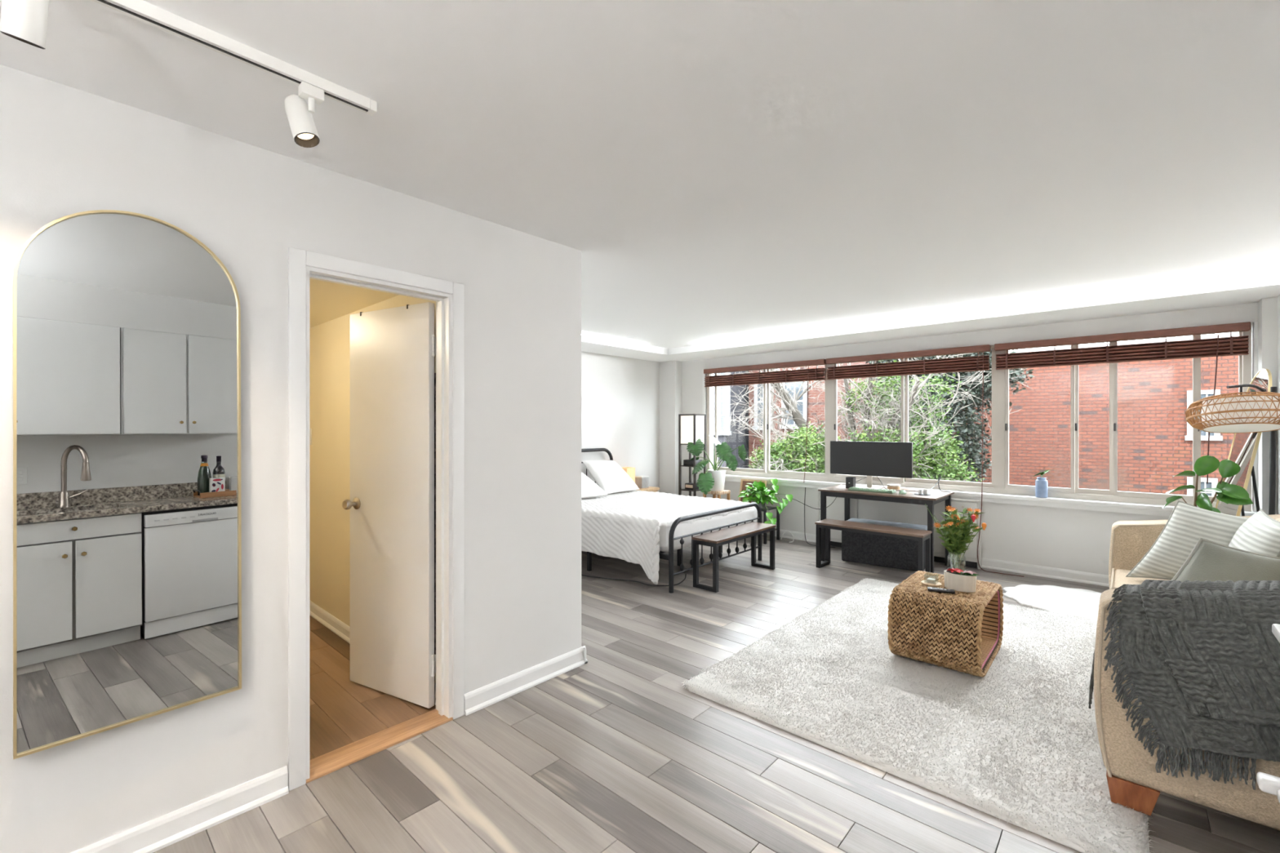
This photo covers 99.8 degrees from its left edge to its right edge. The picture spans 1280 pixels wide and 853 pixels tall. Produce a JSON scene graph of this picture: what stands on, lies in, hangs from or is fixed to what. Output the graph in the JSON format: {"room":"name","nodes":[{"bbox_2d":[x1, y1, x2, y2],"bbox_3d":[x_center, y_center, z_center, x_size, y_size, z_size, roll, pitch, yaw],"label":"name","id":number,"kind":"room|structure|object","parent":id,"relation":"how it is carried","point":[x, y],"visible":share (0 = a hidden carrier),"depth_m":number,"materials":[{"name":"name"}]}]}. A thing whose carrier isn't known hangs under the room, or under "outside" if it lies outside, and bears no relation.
{"room":"studio apartment","nodes":[
{"label":"studio apartment","id":0,"kind":"room"},
{"bbox_2d":[0,64,581,852],"bbox_3d":[-1.644,0.205,1.849,0.120,2.490,3.730,0,0,42],"label":"wall","id":1,"kind":"structure","parent":0,"point":[65,150],"depth_m":2.03,"materials":[{"name":"paint"}]},
{"bbox_2d":[13,209,241,759],"bbox_3d":[-1.612,0.127,1.736,0.050,1.621,0.532,0,0,40],"label":"wall mirror","id":2,"kind":"object","parent":1,"relation":"attached to","point":[127,528],"visible":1,"depth_m":1.70,"materials":[{"name":"clear glass"}]},
{"bbox_2d":[71,765,288,852],"bbox_3d":[-2.096,1.353,1.242,0.026,0.095,2.222,0,0,42],"label":"baseboard","id":3,"kind":"structure","parent":1,"relation":"attached to","point":[152,836],"depth_m":1.86,"materials":[{"name":"white paint"}]},
{"bbox_2d":[288,247,464,791],"bbox_3d":[-1.104,0.355,2.344,0.017,2.090,0.736,0,0,42],"label":"trim","id":4,"kind":"structure","parent":1,"relation":"attached to","point":[298,259],"depth_m":2.10,"materials":[{"name":"white paint"}]},
{"bbox_2d":[306,266,452,779],"bbox_3d":[-1.155,0.383,2.389,0.127,2.035,0.628,0,0,42],"label":"trim","id":5,"kind":"structure","parent":1,"relation":"attached to","point":[443,300],"depth_m":2.58,"materials":[{"name":"white paint"}]},
{"bbox_2d":[305,709,453,784],"bbox_3d":[-1.153,1.397,2.388,0.142,0.014,0.640,0,0,42],"label":"threshold","id":6,"kind":"object","parent":1,"relation":"attached to","point":[323,765],"depth_m":2.36,"materials":[{"name":"brown wood"}]},
{"bbox_2d":[464,645,587,715],"bbox_3d":[-0.585,1.353,2.908,0.026,0.095,0.790,0,0,42],"label":"baseboard","id":7,"kind":"structure","parent":1,"relation":"attached to","point":[477,700],"depth_m":2.86,"materials":[{"name":"white paint"}]},
{"bbox_2d":[309,278,399,328],"bbox_3d":[-2.454,-0.771,2.928,2.530,0.057,1.840,0,0,42],"label":"ceiling","id":8,"kind":"structure","parent":0,"point":[328,301],"depth_m":3.14,"materials":[{"name":"beige paint"}]},
{"bbox_2d":[309,294,435,683],"bbox_3d":[-1.832,0.325,3.539,2.430,2.250,0.100,0,0,42],"label":"wall","id":9,"kind":"structure","parent":0,"point":[329,341],"depth_m":3.76,"materials":[{"name":"beige paint"}]},
{"bbox_2d":[309,428,311,444],"bbox_3d":[-2.511,0.077,4.078,0.110,0.125,0.014,0,0,42],"label":"light switch","id":10,"kind":"object","parent":9,"relation":"attached to","point":[310,429],"visible":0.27,"depth_m":4.05,"materials":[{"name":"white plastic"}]},
{"bbox_2d":[309,600,435,705],"bbox_3d":[-1.875,1.357,3.492,2.430,0.085,0.026,0,0,42],"label":"baseboard","id":11,"kind":"structure","parent":9,"relation":"attached to","point":[333,624],"depth_m":3.72,"materials":[{"name":"white paint"}]},
{"bbox_2d":[342,302,435,708],"bbox_3d":[-1.295,0.386,2.806,0.639,2.004,0.177,0,0,28],"label":"door","id":12,"kind":"structure","parent":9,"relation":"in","point":[391,504],"depth_m":2.77,"materials":[{"name":"white paint"}]},
{"bbox_2d":[581,351,659,492],"bbox_3d":[-0.966,0.205,6.675,0.100,2.490,4.330,0,0,42],"label":"wall","id":13,"kind":"structure","parent":0,"point":[620,395],"depth_m":7.40,"materials":[{"name":"paint"}]},
{"bbox_2d":[0,0,1279,348],"bbox_3d":[-0.008,-1.100,3.221,6.160,0.120,8.160,0,0,42],"label":"ceiling","id":14,"kind":"structure","parent":0,"point":[717,171],"depth_m":1.86,"materials":[{"name":"white paint"}]},
{"bbox_2d":[91,0,377,115],"bbox_3d":[-1.531,-1.023,0.992,0.040,0.034,2.012,0,0,42],"label":"track","id":15,"kind":"object","parent":14,"relation":"attached to","point":[140,10],"visible":1,"depth_m":1.45,"materials":[{"name":"white metal"}]},
{"bbox_2d":[0,0,48,48],"bbox_3d":[-1.343,-0.923,1.176,0.104,0.169,0.072,0,0,42],"label":"track spotlight","id":16,"kind":"object","parent":15,"relation":"attached to","point":[26,21],"visible":1,"depth_m":1.16,"materials":[{"name":"white metal"}]},
{"bbox_2d":[284,81,324,147],"bbox_3d":[-1.001,-0.923,1.604,0.112,0.169,0.072,0,0,5],"label":"track spotlight","id":17,"kind":"object","parent":15,"relation":"attached to","point":[299,113],"visible":1,"depth_m":1.58,"materials":[{"name":"white metal"}]},
{"bbox_2d":[659,360,681,495],"bbox_3d":[0.449,0.224,7.937,0.300,2.352,0.160,0,0,42],"label":"wall pillar","id":18,"kind":"structure","parent":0,"point":[670,371],"depth_m":7.86,"materials":[{"name":"paint"}]},
{"bbox_2d":[153,534,1279,852],"bbox_3d":[-0.042,1.430,3.184,5.960,0.060,7.860,0,0,42],"label":"floor","id":19,"kind":"structure","parent":0,"point":[611,753],"depth_m":2.19,"materials":[{"name":"grey wood"}]},
{"bbox_2d":[581,573,686,586],"bbox_3d":[-0.164,1.338,4.906,1.229,0.122,0.127,0,0,25],"label":"cable","id":20,"kind":"object","parent":19,"relation":"on","point":[685,574],"visible":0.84,"depth_m":4.84,"materials":[{"name":"black plastic"}]},
{"bbox_2d":[636,486,659,492],"bbox_3d":[-0.055,1.113,7.247,0.420,0.575,0.500,0,0,42],"label":"nightstand","id":21,"kind":"object","parent":19,"relation":"on","point":[650,488],"visible":0.13,"depth_m":7.17,"materials":[{"name":"brown wood"}]},
{"bbox_2d":[622,466,635,482],"bbox_3d":[-0.178,0.685,7.142,0.160,0.280,0.160,0,0,42],"label":"table lamp","id":22,"kind":"object","parent":21,"relation":"on","point":[630,471],"visible":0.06,"depth_m":7.09,"materials":[{"name":"beige fabric"}]},
{"bbox_2d":[635,475,648,488],"bbox_3d":[0.025,0.747,7.268,0.134,0.154,0.144,0,0,42],"label":"speaker box","id":23,"kind":"object","parent":21,"relation":"on","point":[642,482],"visible":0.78,"depth_m":7.22,"materials":[{"name":"white"}]},
{"bbox_2d":[581,448,761,593],"bbox_3d":[-0.055,0.840,5.833,2.242,1.121,1.516,0,0,42],"label":"bed","id":24,"kind":"object","parent":19,"relation":"on","point":[669,557],"visible":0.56,"depth_m":4.98,"materials":[{"name":"black metal"}]},
{"bbox_2d":[659,508,754,551],"bbox_3d":[-0.056,0.964,5.832,2.120,0.238,1.475,0,0,42],"label":"mattress","id":25,"kind":"object","parent":24,"relation":"on","point":[682,529],"visible":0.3,"depth_m":4.98,"materials":[{"name":"white fabric"}]},
{"bbox_2d":[581,489,757,584],"bbox_3d":[0.042,1.060,5.724,1.836,0.534,1.680,0,0,42],"label":"duvet","id":26,"kind":"object","parent":25,"relation":"on","point":[632,526],"visible":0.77,"depth_m":5.03,"materials":[{"name":"white fabric"}]},
{"bbox_2d":[581,471,607,498],"bbox_3d":[-0.766,0.638,6.062,0.520,0.308,0.630,0,0,42],"label":"bed pillow","id":27,"kind":"object","parent":26,"relation":"on","point":[589,489],"visible":0.31,"depth_m":6.01,"materials":[{"name":"white fabric"}]},
{"bbox_2d":[582,460,639,493],"bbox_3d":[-0.364,0.603,6.616,0.470,0.378,0.650,0,0,42],"label":"bed pillow","id":28,"kind":"object","parent":26,"relation":"on","point":[608,475],"visible":0.97,"depth_m":6.50,"materials":[{"name":"white fabric"}]},
{"bbox_2d":[678,413,706,496],"bbox_3d":[0.702,0.618,7.215,0.269,1.565,0.254,0,0,42],"label":"floor lamp","id":29,"kind":"object","parent":19,"relation":"on","point":[691,427],"visible":0.78,"depth_m":7.15,"materials":[{"name":"brown metal"}]},
{"bbox_2d":[684,482,698,489],"bbox_3d":[0.692,0.800,7.200,0.150,0.080,0.124,0,0,42],"label":"clock radio","id":30,"kind":"object","parent":29,"relation":"on","point":[689,486],"visible":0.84,"depth_m":7.17,"materials":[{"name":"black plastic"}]},
{"bbox_2d":[685,484,693,488],"bbox_3d":[0.653,0.795,7.157,0.120,0.040,0.006,0,0,42],"label":"grille","id":31,"kind":"object","parent":30,"relation":"attached to","point":[686,486],"depth_m":7.15,"materials":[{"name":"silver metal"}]},
{"bbox_2d":[683,459,702,466],"bbox_3d":[0.704,0.482,7.213,0.190,0.074,0.169,0,0,42],"label":"box","id":32,"kind":"object","parent":29,"relation":"on","point":[686,462],"visible":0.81,"depth_m":7.16,"materials":[{"name":"black plastic"}]},
{"bbox_2d":[702,489,730,500],"bbox_3d":[0.992,1.114,6.972,0.260,0.572,0.260,0,0,42],"label":"stool","id":33,"kind":"object","parent":19,"relation":"on","point":[725,491],"visible":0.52,"depth_m":6.90,"materials":[{"name":"wood"}]},
{"bbox_2d":[686,435,746,494],"bbox_3d":[0.954,0.483,6.883,0.920,0.741,0.419,0,0,42],"label":"monstera plant","id":34,"kind":"object","parent":33,"relation":"on","point":[713,480],"visible":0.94,"depth_m":6.86,"materials":[{"name":"green plant"}]},
{"bbox_2d":[691,521,776,592],"bbox_3d":[0.893,1.183,4.995,0.260,0.435,1.030,0,0,42],"label":"bench","id":35,"kind":"object","parent":19,"relation":"on","point":[716,539],"visible":1,"depth_m":4.79,"materials":[{"name":"brown wood"}]},
{"bbox_2d":[760,506,779,544],"bbox_3d":[1.404,1.200,6.719,0.558,0.400,0.348,0,0,42],"label":"plant stand","id":36,"kind":"object","parent":19,"relation":"on","point":[770,508],"visible":0.31,"depth_m":6.64,"materials":[{"name":"black metal"}]},
{"bbox_2d":[738,479,766,502],"bbox_3d":[1.442,0.842,6.918,0.362,0.313,0.085,0,0,42],"label":"wooden picture frame","id":37,"kind":"object","parent":36,"relation":"on","point":[744,482],"visible":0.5,"depth_m":7.00,"materials":[{"name":"brown wood"}]},
{"bbox_2d":[737,478,792,524],"bbox_3d":[1.509,0.908,6.528,0.382,0.580,0.732,0,0,-34],"label":"pothos plant","id":38,"kind":"object","parent":36,"relation":"on","point":[757,495],"visible":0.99,"depth_m":6.51,"materials":[{"name":"green plant"}]},
{"bbox_2d":[780,530,794,542],"bbox_3d":[1.771,1.325,6.498,0.028,0.144,0.187,0,0,-41],"label":"cable loop","id":39,"kind":"object","parent":19,"relation":"on","point":[786,531],"visible":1,"depth_m":6.46,"materials":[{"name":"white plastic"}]},
{"bbox_2d":[804,487,835,547],"bbox_3d":[2.078,1.038,6.347,0.129,0.716,0.440,0,0,-33],"label":"cable","id":40,"kind":"object","parent":19,"relation":"on","point":[805,487],"visible":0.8,"depth_m":6.52,"materials":[{"name":"black plastic"}]},
{"bbox_2d":[814,518,932,573],"bbox_3d":[2.196,1.175,5.126,0.985,0.450,0.280,0,0,42],"label":"bench","id":41,"kind":"object","parent":19,"relation":"on","point":[921,535],"visible":0.87,"depth_m":5.06,"materials":[{"name":"brown wood"}]},
{"bbox_2d":[841,518,927,571],"bbox_3d":[2.519,1.202,5.545,0.770,0.395,0.390,0,0,37],"label":"storage box","id":42,"kind":"object","parent":19,"relation":"on","point":[860,548],"visible":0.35,"depth_m":5.41,"materials":[{"name":"grey fabric"}]},
{"bbox_2d":[817,484,954,573],"bbox_3d":[2.508,1.028,5.518,1.110,0.745,0.705,0,0,42],"label":"computer desk","id":43,"kind":"object","parent":19,"relation":"on","point":[839,491],"visible":0.8,"depth_m":5.34,"materials":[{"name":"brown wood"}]},
{"bbox_2d":[781,476,866,509],"bbox_3d":[2.136,0.760,6.252,0.134,0.446,1.120,0,0,-38],"label":"cable","id":44,"kind":"object","parent":43,"relation":"hanging from","point":[865,477],"visible":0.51,"depth_m":6.37,"materials":[{"name":"black plastic"}]},
{"bbox_2d":[845,476,856,488],"bbox_3d":[2.237,0.596,5.718,0.080,0.118,0.085,0,0,42],"label":"speaker","id":45,"kind":"object","parent":43,"relation":"on","point":[851,482],"visible":0.86,"depth_m":5.69},
{"bbox_2d":[846,478,852,487],"bbox_3d":[2.211,0.595,5.689,0.066,0.096,0.005,0,0,42],"label":"grille","id":46,"kind":"object","parent":45,"relation":"attached to","point":[849,481],"depth_m":5.69,"materials":[{"name":"black plastic"}]},
{"bbox_2d":[830,440,912,488],"bbox_3d":[2.465,0.407,5.744,0.843,0.495,0.180,0,0,42],"label":"monitor","id":47,"kind":"object","parent":43,"relation":"on","point":[868,459],"visible":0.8,"depth_m":5.68,"materials":[{"name":"black plastic"}]},
{"bbox_2d":[848,486,896,493],"bbox_3d":[2.341,0.641,5.438,0.430,0.028,0.136,0,0,41],"label":"keyboard","id":48,"kind":"object","parent":43,"relation":"on","point":[853,488],"visible":1,"depth_m":5.39,"materials":[{"name":"green plastic"}]},
{"bbox_2d":[887,484,900,489],"bbox_3d":[2.669,0.632,5.666,0.128,0.045,0.128,0,0,42],"label":"round tin","id":49,"kind":"object","parent":43,"relation":"on","point":[895,486],"visible":1,"depth_m":5.62,"materials":[{"name":"white metal"}]},
{"bbox_2d":[876,476,923,492],"bbox_3d":[2.634,0.577,5.501,0.494,0.158,0.098,0,0,42],"label":"cable","id":50,"kind":"object","parent":43,"relation":"on","point":[877,477],"visible":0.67,"depth_m":5.45,"materials":[{"name":"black plastic"}]},
{"bbox_2d":[898,489,906,493],"bbox_3d":[2.565,0.638,5.261,0.062,0.034,0.108,0,0,42],"label":"computer mouse","id":51,"kind":"object","parent":43,"relation":"on","point":[902,491],"visible":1,"depth_m":5.23,"materials":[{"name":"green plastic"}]},
{"bbox_2d":[914,488,930,495],"bbox_3d":[2.714,0.627,5.180,0.140,0.055,0.140,0,0,42],"label":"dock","id":52,"kind":"object","parent":43,"relation":"on","point":[920,491],"visible":1,"depth_m":5.16,"materials":[{"name":"white plastic"}]},
{"bbox_2d":[928,476,951,492],"bbox_3d":[2.942,0.583,5.330,0.452,0.172,0.077,0,0,-29],"label":"cable","id":53,"kind":"object","parent":43,"relation":"on","point":[940,477],"visible":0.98,"depth_m":5.37,"materials":[{"name":"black plastic"}]},
{"bbox_2d":[817,487,982,568],"bbox_3d":[2.748,1.064,5.871,1.660,0.672,0.099,0,0,42],"label":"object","id":54,"kind":"object","parent":19,"relation":"on","point":[911,513],"visible":0.35,"depth_m":5.73,"materials":[{"name":"white paint"}]},
{"bbox_2d":[681,577,1158,852],"bbox_3d":[1.814,1.385,3.290,1.899,0.034,2.796,0,0,42],"label":"shag rug","id":55,"kind":"object","parent":19,"relation":"on","point":[1017,744],"visible":0.65,"depth_m":2.62,"materials":[{"name":"white carpet"}]},
{"bbox_2d":[887,570,1003,677],"bbox_3d":[1.879,1.171,3.291,0.478,0.407,0.744,0,0,42],"label":"coffee table","id":56,"kind":"object","parent":55,"relation":"on","point":[959,631],"visible":0.85,"depth_m":3.07,"materials":[{"name":"brown wicker"}]},
{"bbox_2d":[920,577,941,586],"bbox_3d":[1.793,0.939,3.316,0.110,0.060,0.110,0,0,42],"label":"glass candle holder","id":57,"kind":"object","parent":56,"relation":"on","point":[930,581],"visible":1,"depth_m":3.30,"materials":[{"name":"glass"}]},
{"bbox_2d":[926,577,935,583],"bbox_3d":[1.793,0.949,3.316,0.040,0.020,0.040,0,0,42],"label":"candle","id":58,"kind":"object","parent":57,"relation":"on","point":[930,580],"depth_m":3.30,"materials":[{"name":"white wax"}]},
{"bbox_2d":[927,586,955,593],"bbox_3d":[1.765,0.960,3.158,0.140,0.018,0.040,0,0,24],"label":"remote control","id":59,"kind":"object","parent":56,"relation":"on","point":[929,588],"visible":1,"depth_m":3.15,"materials":[{"name":"black plastic"}]},
{"bbox_2d":[924,503,986,568],"bbox_3d":[2.027,0.738,3.427,0.290,0.462,0.273,0,0,-10],"label":"flower bouquet","id":60,"kind":"object","parent":56,"relation":"on","point":[957,532],"visible":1,"depth_m":3.44,"materials":[{"name":"plant"}]},
{"bbox_2d":[943,568,978,592],"bbox_3d":[1.916,0.912,3.208,0.186,0.114,0.122,0,0,42],"label":"planter","id":61,"kind":"object","parent":56,"relation":"on","point":[957,580],"visible":1,"depth_m":3.17,"materials":[{"name":"beige ceramic"}]},
{"bbox_2d":[1003,584,1101,621],"bbox_3d":[3.484,1.391,4.245,0.994,0.025,1.002,0,0,-5],"label":"rug","id":62,"kind":"object","parent":19,"relation":"on","point":[1077,602],"visible":0.67,"depth_m":4.32,"materials":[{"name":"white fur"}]},
{"bbox_2d":[1093,514,1279,831],"bbox_3d":[2.755,0.945,2.524,0.883,0.910,2.243,0,0,42],"label":"sofa","id":63,"kind":"object","parent":19,"relation":"on","point":[1133,780],"visible":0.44,"depth_m":1.93,"materials":[{"name":"fabric"}]},
{"bbox_2d":[1112,568,1169,587],"bbox_3d":[2.981,0.972,2.929,0.640,0.167,0.898,0,0,42],"label":"seat cushion","id":64,"kind":"object","parent":63,"relation":"on","point":[1119,578],"depth_m":3.17,"materials":[{"name":"beige fabric"}]},
{"bbox_2d":[1088,579,1279,790],"bbox_3d":[2.057,0.828,1.907,0.751,0.705,0.556,0,0,42],"label":"knitted throw","id":65,"kind":"object","parent":63,"relation":"on","point":[1201,659],"visible":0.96,"depth_m":1.79,"materials":[{"name":"grey fabric"}]},
{"bbox_2d":[1125,500,1249,580],"bbox_3d":[3.150,0.657,3.035,0.317,0.453,0.603,0,0,-44],"label":"striped cushion","id":66,"kind":"object","parent":63,"relation":"on","point":[1187,523],"visible":0.48,"depth_m":3.03,"materials":[{"name":"grey fabric"}]},
{"bbox_2d":[1171,537,1279,582],"bbox_3d":[2.654,0.704,2.454,0.544,0.359,0.210,0,0,36],"label":"velvet cushion","id":67,"kind":"object","parent":63,"relation":"on","point":[1209,560],"visible":0.4,"depth_m":2.44,"materials":[{"name":"grey fabric"}]},
{"bbox_2d":[1228,508,1279,557],"bbox_3d":[3.091,0.662,2.705,0.232,0.442,0.686,0,0,42],"label":"striped cushion","id":68,"kind":"object","parent":63,"relation":"on","point":[1260,533],"visible":0.38,"depth_m":2.62,"materials":[{"name":"grey fabric"}]},
{"bbox_2d":[1162,455,1253,513],"bbox_3d":[3.771,0.794,3.592,0.429,1.212,0.322,0,0,42],"label":"fiddle leaf fig","id":69,"kind":"object","parent":19,"relation":"on","point":[1227,493],"visible":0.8,"depth_m":3.57,"materials":[{"name":"green plant"}]},
{"bbox_2d":[1185,383,1279,515],"bbox_3d":[3.853,0.564,3.445,0.522,1.672,0.580,0,0,42],"label":"floor lamp","id":70,"kind":"object","parent":19,"relation":"on","point":[1260,411],"visible":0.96,"depth_m":3.37,"materials":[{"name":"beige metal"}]},
{"bbox_2d":[1215,368,1271,516],"bbox_3d":[4.275,0.495,3.891,0.342,1.805,0.570,0,0,37],"label":"arched mirror","id":71,"kind":"object","parent":19,"relation":"on","point":[1244,446],"visible":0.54,"depth_m":3.78,"materials":[{"name":"clear glass"}]},
{"bbox_2d":[1256,623,1279,803],"bbox_3d":[1.498,0.855,0.890,0.558,1.010,0.753,0,0,42],"label":"side table","id":72,"kind":"object","parent":19,"relation":"on","point":[1269,784],"visible":1,"depth_m":1.29,"materials":[{"name":"white ceramic"}]},
{"bbox_2d":[581,274,1279,362],"bbox_3d":[1.211,-0.998,4.565,5.960,0.085,4.130,0,0,42],"label":"ceiling","id":73,"kind":"structure","parent":0,"point":[1246,291],"depth_m":4.89,"materials":[{"name":"white paint"}]},
{"bbox_2d":[581,333,643,345],"bbox_3d":[-0.892,-1.030,5.772,0.022,0.017,2.750,0,0,42],"label":"led strip","id":74,"kind":"object","parent":73,"relation":"attached to","point":[584,335],"visible":0.36,"depth_m":6.38,"materials":[{"name":"white plastic"}]},
{"bbox_2d":[701,271,1279,345],"bbox_3d":[2.550,-1.030,5.192,4.800,0.017,0.022,0,0,42],"label":"led strip","id":75,"kind":"object","parent":73,"relation":"attached to","point":[1278,272],"visible":1,"depth_m":4.51,"materials":[{"name":"white plastic"}]},
{"bbox_2d":[681,302,1257,575],"bbox_3d":[2.638,0.205,6.137,5.960,2.490,0.285,0,0,42],"label":"wall","id":76,"kind":"structure","parent":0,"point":[1068,539],"depth_m":5.12,"materials":[{"name":"paint"}]},
{"bbox_2d":[703,359,826,386],"bbox_3d":[1.557,-0.677,6.978,1.740,0.246,0.082,0,0,42],"label":"bamboo blind","id":77,"kind":"object","parent":76,"relation":"attached to","point":[814,374],"visible":0.98,"depth_m":6.88,"materials":[{"name":"brown wood"}]},
{"bbox_2d":[803,365,808,482],"bbox_3d":[2.004,-0.025,6.502,0.058,1.410,0.011,0,0,29],"label":"blind cord","id":78,"kind":"object","parent":77,"relation":"hanging from","point":[808,366],"visible":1,"depth_m":6.49,"materials":[{"name":"brown fabric"}]},
{"bbox_2d":[706,364,831,481],"bbox_3d":[1.631,-0.073,7.042,1.792,1.464,0.097,0,0,42],"label":"window","id":79,"kind":"structure","parent":76,"relation":"attached to","point":[826,477],"depth_m":6.98,"materials":[{"name":"beige"}]},
{"bbox_2d":[826,344,991,379],"bbox_3d":[2.824,-0.677,5.829,1.640,0.246,0.082,0,0,42],"label":"bamboo blind","id":80,"kind":"object","parent":76,"relation":"attached to","point":[975,363],"visible":1,"depth_m":5.74,"materials":[{"name":"brown wood"}]},
{"bbox_2d":[977,351,1023,577],"bbox_3d":[3.428,0.337,5.140,0.067,2.134,0.388,0,0,-36],"label":"cable","id":81,"kind":"object","parent":80,"relation":"hanging from","point":[983,352],"visible":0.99,"depth_m":5.28,"materials":[{"name":"brown plastic"}]},
{"bbox_2d":[831,344,999,493],"bbox_3d":[2.919,-0.073,5.873,1.688,1.464,0.097,0,0,42],"label":"window","id":82,"kind":"structure","parent":76,"relation":"attached to","point":[993,487],"depth_m":5.75,"materials":[{"name":"beige"}]},
{"bbox_2d":[761,528,1109,586],"bbox_3d":[2.674,1.353,6.009,5.585,0.095,0.026,0,0,42],"label":"baseboard","id":83,"kind":"structure","parent":76,"relation":"attached to","point":[1006,566],"depth_m":5.07,"materials":[{"name":"white paint"}]},
{"bbox_2d":[1033,470,1049,497],"bbox_3d":[3.719,0.529,5.006,0.118,0.260,0.096,0,0,4],"label":"vase","id":84,"kind":"object","parent":76,"relation":"on","point":[1041,483],"visible":1,"depth_m":4.97,"materials":[{"name":"ceramic"}]},
{"bbox_2d":[994,321,1250,369],"bbox_3d":[4.073,-0.677,4.695,1.655,0.246,0.082,0,0,42],"label":"bamboo blind","id":85,"kind":"object","parent":76,"relation":"attached to","point":[1235,345],"visible":1,"depth_m":4.59,"materials":[{"name":"brown wood"}]},
{"bbox_2d":[1206,334,1218,483],"bbox_3d":[4.503,-0.135,4.234,0.068,1.170,0.013,0,0,35],"label":"blind cord","id":86,"kind":"object","parent":85,"relation":"hanging from","point":[1218,335],"visible":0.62,"depth_m":4.22,"materials":[{"name":"brown fabric"}]},
{"bbox_2d":[999,322,1251,511],"bbox_3d":[4.154,-0.073,4.753,1.645,1.464,0.097,0,0,42],"label":"window","id":87,"kind":"structure","parent":76,"relation":"attached to","point":[1112,495],"depth_m":4.76,"materials":[{"name":"beige"}]},
{"bbox_2d":[1257,297,1277,515],"bbox_3d":[4.718,0.224,4.051,0.075,2.352,0.180,0,0,42],"label":"wall","id":88,"kind":"structure","parent":0,"point":[1267,307],"depth_m":4.00,"materials":[{"name":"paint"}]},
{"bbox_2d":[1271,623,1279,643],"bbox_3d":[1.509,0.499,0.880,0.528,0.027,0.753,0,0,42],"label":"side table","id":89,"kind":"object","parent":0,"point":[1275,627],"depth_m":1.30,"materials":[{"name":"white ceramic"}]},
{"bbox_2d":[1277,294,1279,514],"bbox_3d":[2.236,0.205,1.185,0.100,2.490,8.160,0,0,42],"label":"wall","id":90,"kind":"structure","parent":0,"point":[1278,296],"depth_m":3.93,"materials":[{"name":"paint"}]},
{"bbox_3d":[-1.480,0.205,4.151,2.730,2.490,0.100,0,0,42],"label":"wall","id":91,"kind":"structure","parent":0,"visible":0},
{"bbox_2d":[581,646,587,663],"bbox_3d":[-1.346,1.353,4.115,2.776,0.095,0.026,0,0,42],"label":"baseboard","id":92,"kind":"structure","parent":91,"relation":"attached to","point":[585,660],"depth_m":3.18,"materials":[{"name":"white paint"}]},
{"label":"outside","id":93,"kind":"structure","parent":0,"visible":0},
{"bbox_3d":[22.374,4.500,24.663,80.000,0.200,53.400,0,0,42],"label":"ground","id":94,"kind":"structure","parent":93,"visible":0},
{"bbox_2d":[713,370,748,468],"bbox_3d":[2.501,0.890,21.346,7.064,7.020,7.180,0,0,42],"label":"house","id":95,"kind":"structure","parent":94,"relation":"on","point":[726,435],"depth_m":16.79,"materials":[{"name":"paint"}]},
{"bbox_2d":[732,404,851,475],"bbox_3d":[2.916,1.989,9.943,2.731,4.824,1.936,0,0,24],"label":"leafy shrub","id":96,"kind":"object","parent":94,"relation":"on","point":[814,451],"visible":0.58,"depth_m":10.14,"materials":[{"name":"green plant"}]},
{"bbox_2d":[748,360,878,475],"bbox_3d":[5.554,0.990,17.226,3.124,6.820,3.180,0,0,42],"label":"house","id":97,"kind":"structure","parent":94,"relation":"on","point":[819,408],"depth_m":16.08,"materials":[{"name":"brick"}]},
{"bbox_2d":[714,362,924,471],"bbox_3d":[3.495,0.729,11.317,4.578,7.380,2.722,0,0,39],"label":"leaning tree","id":98,"kind":"object","parent":94,"relation":"on","point":[790,406],"visible":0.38,"depth_m":11.68,"materials":[{"name":"grey plant"}]},
{"bbox_2d":[806,353,989,480],"bbox_3d":[4.681,1.076,10.153,3.236,6.648,2.428,0,0,40],"label":"tree","id":99,"kind":"object","parent":94,"relation":"on","point":[868,388],"visible":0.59,"depth_m":9.96,"materials":[{"name":"green plant"}]},
{"bbox_2d":[878,360,929,477],"bbox_3d":[8.492,1.040,18.881,2.816,6.720,2.380,0,0,42],"label":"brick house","id":100,"kind":"structure","parent":94,"relation":"on","point":[892,360],"depth_m":17.76,"materials":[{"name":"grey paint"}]},
{"bbox_2d":[853,353,983,481],"bbox_3d":[5.177,1.476,10.128,2.112,5.848,1.882,0,0,12],"label":"tree","id":101,"kind":"object","parent":94,"relation":"on","point":[930,468],"visible":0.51,"depth_m":9.95,"materials":[{"name":"green plant"}]},
{"bbox_2d":[863,349,1035,482],"bbox_3d":[6.919,0.838,12.268,3.698,7.127,2.599,0,0,34],"label":"evergreen tree","id":102,"kind":"object","parent":94,"relation":"on","point":[975,389],"visible":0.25,"depth_m":11.71,"materials":[{"name":"green plant"}]},
{"bbox_2d":[942,333,1238,496],"bbox_3d":[18.740,0.980,16.740,15.160,6.840,8.180,0,0,42],"label":"brick building","id":103,"kind":"structure","parent":94,"relation":"on","point":[1155,437],"depth_m":15.66,"materials":[{"name":"red brick"}]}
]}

